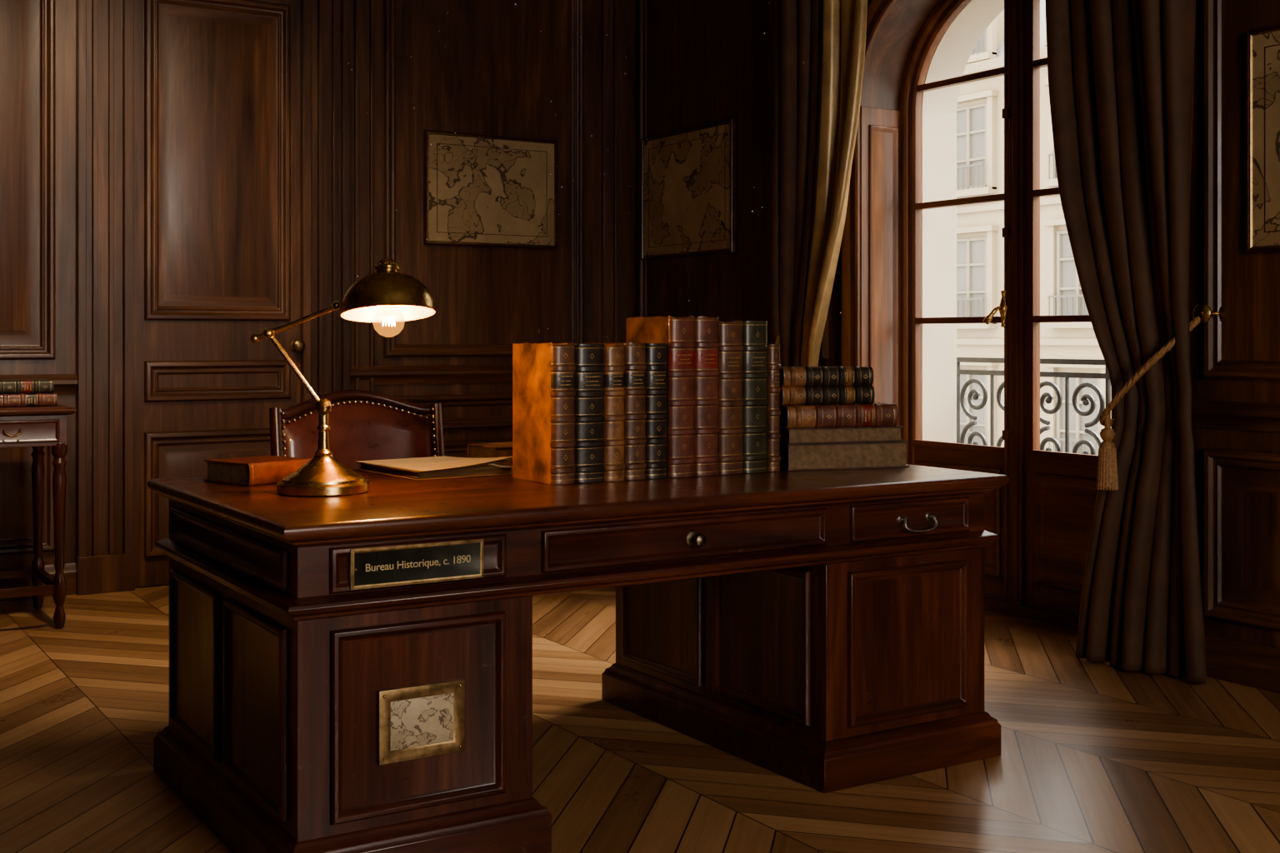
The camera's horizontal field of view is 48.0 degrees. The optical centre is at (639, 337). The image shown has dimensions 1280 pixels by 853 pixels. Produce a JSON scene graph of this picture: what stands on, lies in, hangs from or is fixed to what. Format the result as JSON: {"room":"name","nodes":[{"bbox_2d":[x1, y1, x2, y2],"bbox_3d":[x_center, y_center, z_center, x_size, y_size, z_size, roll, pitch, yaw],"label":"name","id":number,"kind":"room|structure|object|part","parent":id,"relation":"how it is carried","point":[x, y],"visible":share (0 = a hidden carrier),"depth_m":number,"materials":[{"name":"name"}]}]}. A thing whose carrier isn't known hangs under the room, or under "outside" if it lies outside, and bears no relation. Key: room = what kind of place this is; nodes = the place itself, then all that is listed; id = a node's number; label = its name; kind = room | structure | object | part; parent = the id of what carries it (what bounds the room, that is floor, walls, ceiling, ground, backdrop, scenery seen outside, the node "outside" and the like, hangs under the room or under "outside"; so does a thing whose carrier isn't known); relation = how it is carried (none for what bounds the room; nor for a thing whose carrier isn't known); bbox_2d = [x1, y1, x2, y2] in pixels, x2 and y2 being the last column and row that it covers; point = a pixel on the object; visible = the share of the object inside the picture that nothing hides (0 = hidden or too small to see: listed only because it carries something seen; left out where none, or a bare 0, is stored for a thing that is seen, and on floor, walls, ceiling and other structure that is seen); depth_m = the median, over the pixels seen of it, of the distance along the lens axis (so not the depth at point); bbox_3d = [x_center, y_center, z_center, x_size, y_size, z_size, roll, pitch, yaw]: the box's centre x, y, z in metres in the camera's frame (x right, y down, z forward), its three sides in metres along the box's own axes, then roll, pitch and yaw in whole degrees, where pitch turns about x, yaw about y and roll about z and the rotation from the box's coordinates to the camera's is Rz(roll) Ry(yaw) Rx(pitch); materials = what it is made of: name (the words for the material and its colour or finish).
{"room":"office","nodes":[
{"label":"office","id":0,"kind":"room"},
{"bbox_2d":[0,0,635,588],"bbox_3d":[-2.329,-0.690,6.713,5.920,3.700,0.100,0,0,-32],"label":"wall","id":1,"kind":"structure","parent":0,"point":[64,362],"depth_m":7.29,"materials":[{"name":"brown wood"}]},
{"bbox_2d":[0,562,75,600],"bbox_3d":[-3.634,1.089,5.819,2.560,0.139,0.032,0,0,-32],"label":"baseboard","id":2,"kind":"structure","parent":1,"relation":"attached to","point":[69,570],"depth_m":6.41,"materials":[{"name":"brown wood"}]},
{"bbox_2d":[0,374,77,394],"bbox_3d":[-3.631,0.212,5.814,2.560,0.095,0.045,0,0,-32],"label":"trim","id":3,"kind":"structure","parent":1,"relation":"attached to","point":[64,384],"depth_m":6.45,"materials":[{"name":"brown wood"}]},
{"bbox_2d":[75,0,349,594],"bbox_3d":[-1.988,-0.461,6.808,1.400,3.239,0.099,0,0,-32],"label":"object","id":4,"kind":"structure","parent":1,"relation":"in","point":[212,137],"depth_m":6.77,"materials":[{"name":"brown wood"}]},
{"bbox_2d":[0,0,618,554],"bbox_3d":[-2.295,-0.690,6.658,5.120,3.700,0.030,0,0,-32],"label":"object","id":5,"kind":"structure","parent":1,"relation":"attached to","point":[500,67],"depth_m":7.41,"materials":[{"name":"brown wood"}]},
{"bbox_2d":[350,364,512,384],"bbox_3d":[-0.735,0.193,7.624,1.710,0.095,0.045,0,0,-32],"label":"trim","id":6,"kind":"structure","parent":1,"relation":"attached to","point":[437,374],"depth_m":7.41,"materials":[{"name":"brown wood"}]},
{"bbox_2d":[423,129,557,249],"bbox_3d":[-0.780,-0.773,7.597,0.775,0.592,0.026,0,0,-32],"label":"framed map","id":7,"kind":"object","parent":1,"relation":"attached to","point":[502,192],"visible":1,"depth_m":7.58,"materials":[{"name":"beige paper"}]},
{"bbox_2d":[348,2,840,337],"bbox_3d":[-0.063,-0.190,5.748,1.650,2.699,3.008,0,0,-32],"label":"dust motes","id":8,"kind":"object","parent":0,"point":[768,2],"visible":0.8,"depth_m":6.01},
{"bbox_2d":[0,585,1279,852],"bbox_3d":[-0.064,1.210,3.087,5.920,0.100,8.650,0,0,-32],"label":"floor","id":9,"kind":"structure","parent":0,"point":[1096,757],"depth_m":3.89,"materials":[{"name":"brown wood"}]},
{"bbox_2d":[0,404,76,629],"bbox_3d":[-2.788,0.720,5.716,0.924,0.879,0.603,0,0,-32],"label":"side table","id":10,"kind":"object","parent":9,"relation":"on","point":[37,427],"visible":1,"depth_m":5.71,"materials":[{"name":"brown wood"}]},
{"bbox_2d":[0,379,57,407],"bbox_3d":[-2.581,0.226,5.809,0.386,0.110,0.228,0,0,-32],"label":"books","id":11,"kind":"object","parent":10,"relation":"on","point":[14,392],"visible":1,"depth_m":5.77,"materials":[{"name":"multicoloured leather"}]},
{"bbox_2d":[269,390,444,469],"bbox_3d":[-0.819,0.667,4.507,0.583,0.991,0.510,0,0,-32],"label":"leather chair","id":12,"kind":"object","parent":9,"relation":"on","point":[359,431],"visible":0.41,"depth_m":4.67,"materials":[{"name":"brown leather"}]},
{"bbox_2d":[147,464,1009,852],"bbox_3d":[-0.151,0.769,3.916,2.050,0.779,1.147,0,0,-32],"label":"writing desk","id":13,"kind":"object","parent":9,"relation":"on","point":[352,673],"visible":0.99,"depth_m":3.41,"materials":[{"name":"brown wood"}]},
{"bbox_2d":[204,455,310,486],"bbox_3d":[-1.007,0.351,3.799,0.198,0.059,0.200,0,0,39],"label":"book","id":14,"kind":"object","parent":13,"relation":"on","point":[256,470],"visible":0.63,"depth_m":3.73,"materials":[{"name":"brown leather"}]},
{"bbox_2d":[250,259,436,497],"bbox_3d":[-0.727,0.093,3.520,0.454,0.573,0.231,0,0,-1],"label":"desk lamp","id":15,"kind":"object","parent":13,"relation":"on","point":[387,295],"visible":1,"depth_m":3.48,"materials":[{"name":"gold metal"}]},
{"bbox_3d":[-0.475,0.486,3.082,0.307,0.086,0.013,0,0,-32],"label":"name plate","id":16,"kind":"part","parent":13,"relation":"part of","materials":[{"name":"black metal"}]},
{"bbox_3d":[-0.469,0.826,3.087,0.197,0.155,0.018,0,0,-32],"label":"map plate","id":17,"kind":"part","parent":13,"relation":"part of","materials":[{"name":"gold metal"}]},
{"bbox_2d":[354,455,512,480],"bbox_3d":[-0.579,0.354,4.047,0.318,0.050,0.405,0,0,-35],"label":"document folder","id":18,"kind":"object","parent":13,"relation":"on","point":[432,467],"visible":0.99,"depth_m":3.96,"materials":[{"name":"beige paper"}]},
{"bbox_2d":[466,441,512,466],"bbox_3d":[-0.373,0.349,4.306,0.240,0.063,0.169,0,0,-36],"label":"book","id":19,"kind":"object","parent":13,"relation":"on","point":[491,449],"visible":0.29,"depth_m":4.22,"materials":[{"name":"brown leather"}]},
{"bbox_2d":[512,315,780,484],"bbox_3d":[0.032,0.159,3.969,0.739,0.440,0.249,0,0,-32],"label":"books","id":20,"kind":"object","parent":13,"relation":"on","point":[683,397],"visible":1,"depth_m":3.86,"materials":[{"name":"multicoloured leather"}]},
{"bbox_2d":[780,366,909,470],"bbox_3d":[0.566,0.232,4.224,0.400,0.296,0.224,0,0,-19],"label":"stacked books","id":21,"kind":"object","parent":13,"relation":"on","point":[831,419],"visible":0.93,"depth_m":4.13,"materials":[{"name":"brown leather"}]},
{"bbox_2d":[635,0,1279,648],"bbox_3d":[2.438,-0.540,4.651,0.520,4.000,8.650,0,0,-32],"label":"wall","id":22,"kind":"structure","parent":0,"point":[895,40],"depth_m":6.53,"materials":[{"name":"brown wood"}]},
{"bbox_2d":[641,119,735,259],"bbox_3d":[0.247,-0.767,7.627,0.026,0.675,0.860,0,0,-32],"label":"framed map","id":23,"kind":"object","parent":22,"relation":"attached to","point":[688,176],"visible":1,"depth_m":7.59,"materials":[{"name":"beige paper"}]},
{"bbox_2d":[638,0,1279,631],"bbox_3d":[2.181,-0.490,4.779,0.280,3.300,7.840,0,0,-32],"label":"wall paneling","id":24,"kind":"structure","parent":22,"relation":"attached to","point":[701,62],"depth_m":6.50,"materials":[{"name":"brown wood"}]},
{"bbox_2d":[841,0,1114,429],"bbox_3d":[1.356,-0.287,5.861,0.036,2.895,1.640,0,0,-32],"label":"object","id":25,"kind":"structure","parent":22,"relation":"attached to","point":[877,10],"depth_m":6.46,"materials":[{"name":"brown wood"}]},
{"bbox_2d":[900,0,1098,629],"bbox_3d":[1.557,-0.230,5.987,0.166,2.778,1.408,0,0,-32],"label":"casement","id":26,"kind":"object","parent":22,"relation":"attached to","point":[1042,518],"visible":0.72,"depth_m":6.00,"materials":[{"name":"brown wood"}]},
{"bbox_2d":[956,357,1110,454],"bbox_3d":[1.984,0.769,6.254,0.410,1.342,2.850,0,0,-32],"label":"balcony railing","id":27,"kind":"object","parent":22,"relation":"attached to","point":[960,397],"visible":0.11,"depth_m":6.58,"materials":[{"name":"wrought iron"}]},
{"bbox_2d":[1191,399,1279,432],"bbox_3d":[3.112,0.263,3.038,0.045,0.095,5.000,0,0,-32],"label":"trim","id":28,"kind":"structure","parent":22,"relation":"attached to","point":[1251,416],"depth_m":4.81,"materials":[{"name":"brown wood"}]},
{"bbox_2d":[1204,633,1279,694],"bbox_3d":[3.118,1.089,3.042,0.032,0.139,5.000,0,0,-32],"label":"baseboard","id":29,"kind":"structure","parent":22,"relation":"attached to","point":[1248,664],"depth_m":4.79,"materials":[{"name":"brown wood"}]},
{"bbox_2d":[1246,24,1279,253],"bbox_3d":[2.189,-0.650,4.519,0.026,0.740,0.620,0,0,-32],"label":"framed map","id":30,"kind":"object","parent":22,"relation":"attached to","point":[1262,43],"visible":1,"depth_m":4.72,"materials":[{"name":"parchment paper"},{"name":"dark wood"}]},
{"label":"outside","id":31,"kind":"structure","parent":0,"visible":0},
{"bbox_3d":[15.781,11.260,36.778,56.100,0.200,120.000,0,0,-32],"label":"ground","id":32,"kind":"structure","parent":31,"visible":0},
{"bbox_2d":[956,0,1111,455],"bbox_3d":[9.887,1.475,33.095,6.700,19.370,80.700,0,0,-32],"label":"apartment building","id":33,"kind":"structure","parent":32,"relation":"on","point":[980,123],"depth_m":30.89,"materials":[{"name":"stone"}]},
{"bbox_3d":[1.297,-2.110,5.824,0.169,0.080,3.070,0,0,-32],"label":"curtain rod","id":34,"kind":"object","parent":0,"visible":0},
{"bbox_2d":[770,0,867,366],"bbox_3d":[0.775,-0.452,6.502,0.250,3.200,0.703,0,0,-23],"label":"velvet curtain","id":35,"kind":"object","parent":34,"relation":"hanging from","point":[817,103],"visible":0.62,"depth_m":6.53,"materials":[{"name":"brown fabric"}]},
{"bbox_2d":[1045,0,1224,683],"bbox_3d":[1.675,-0.452,5.057,0.251,3.200,0.708,0,0,-41],"label":"velvet curtain","id":36,"kind":"object","parent":34,"relation":"hanging from","point":[1120,72],"visible":1,"depth_m":4.98,"materials":[{"name":"brown fabric"}]}
]}

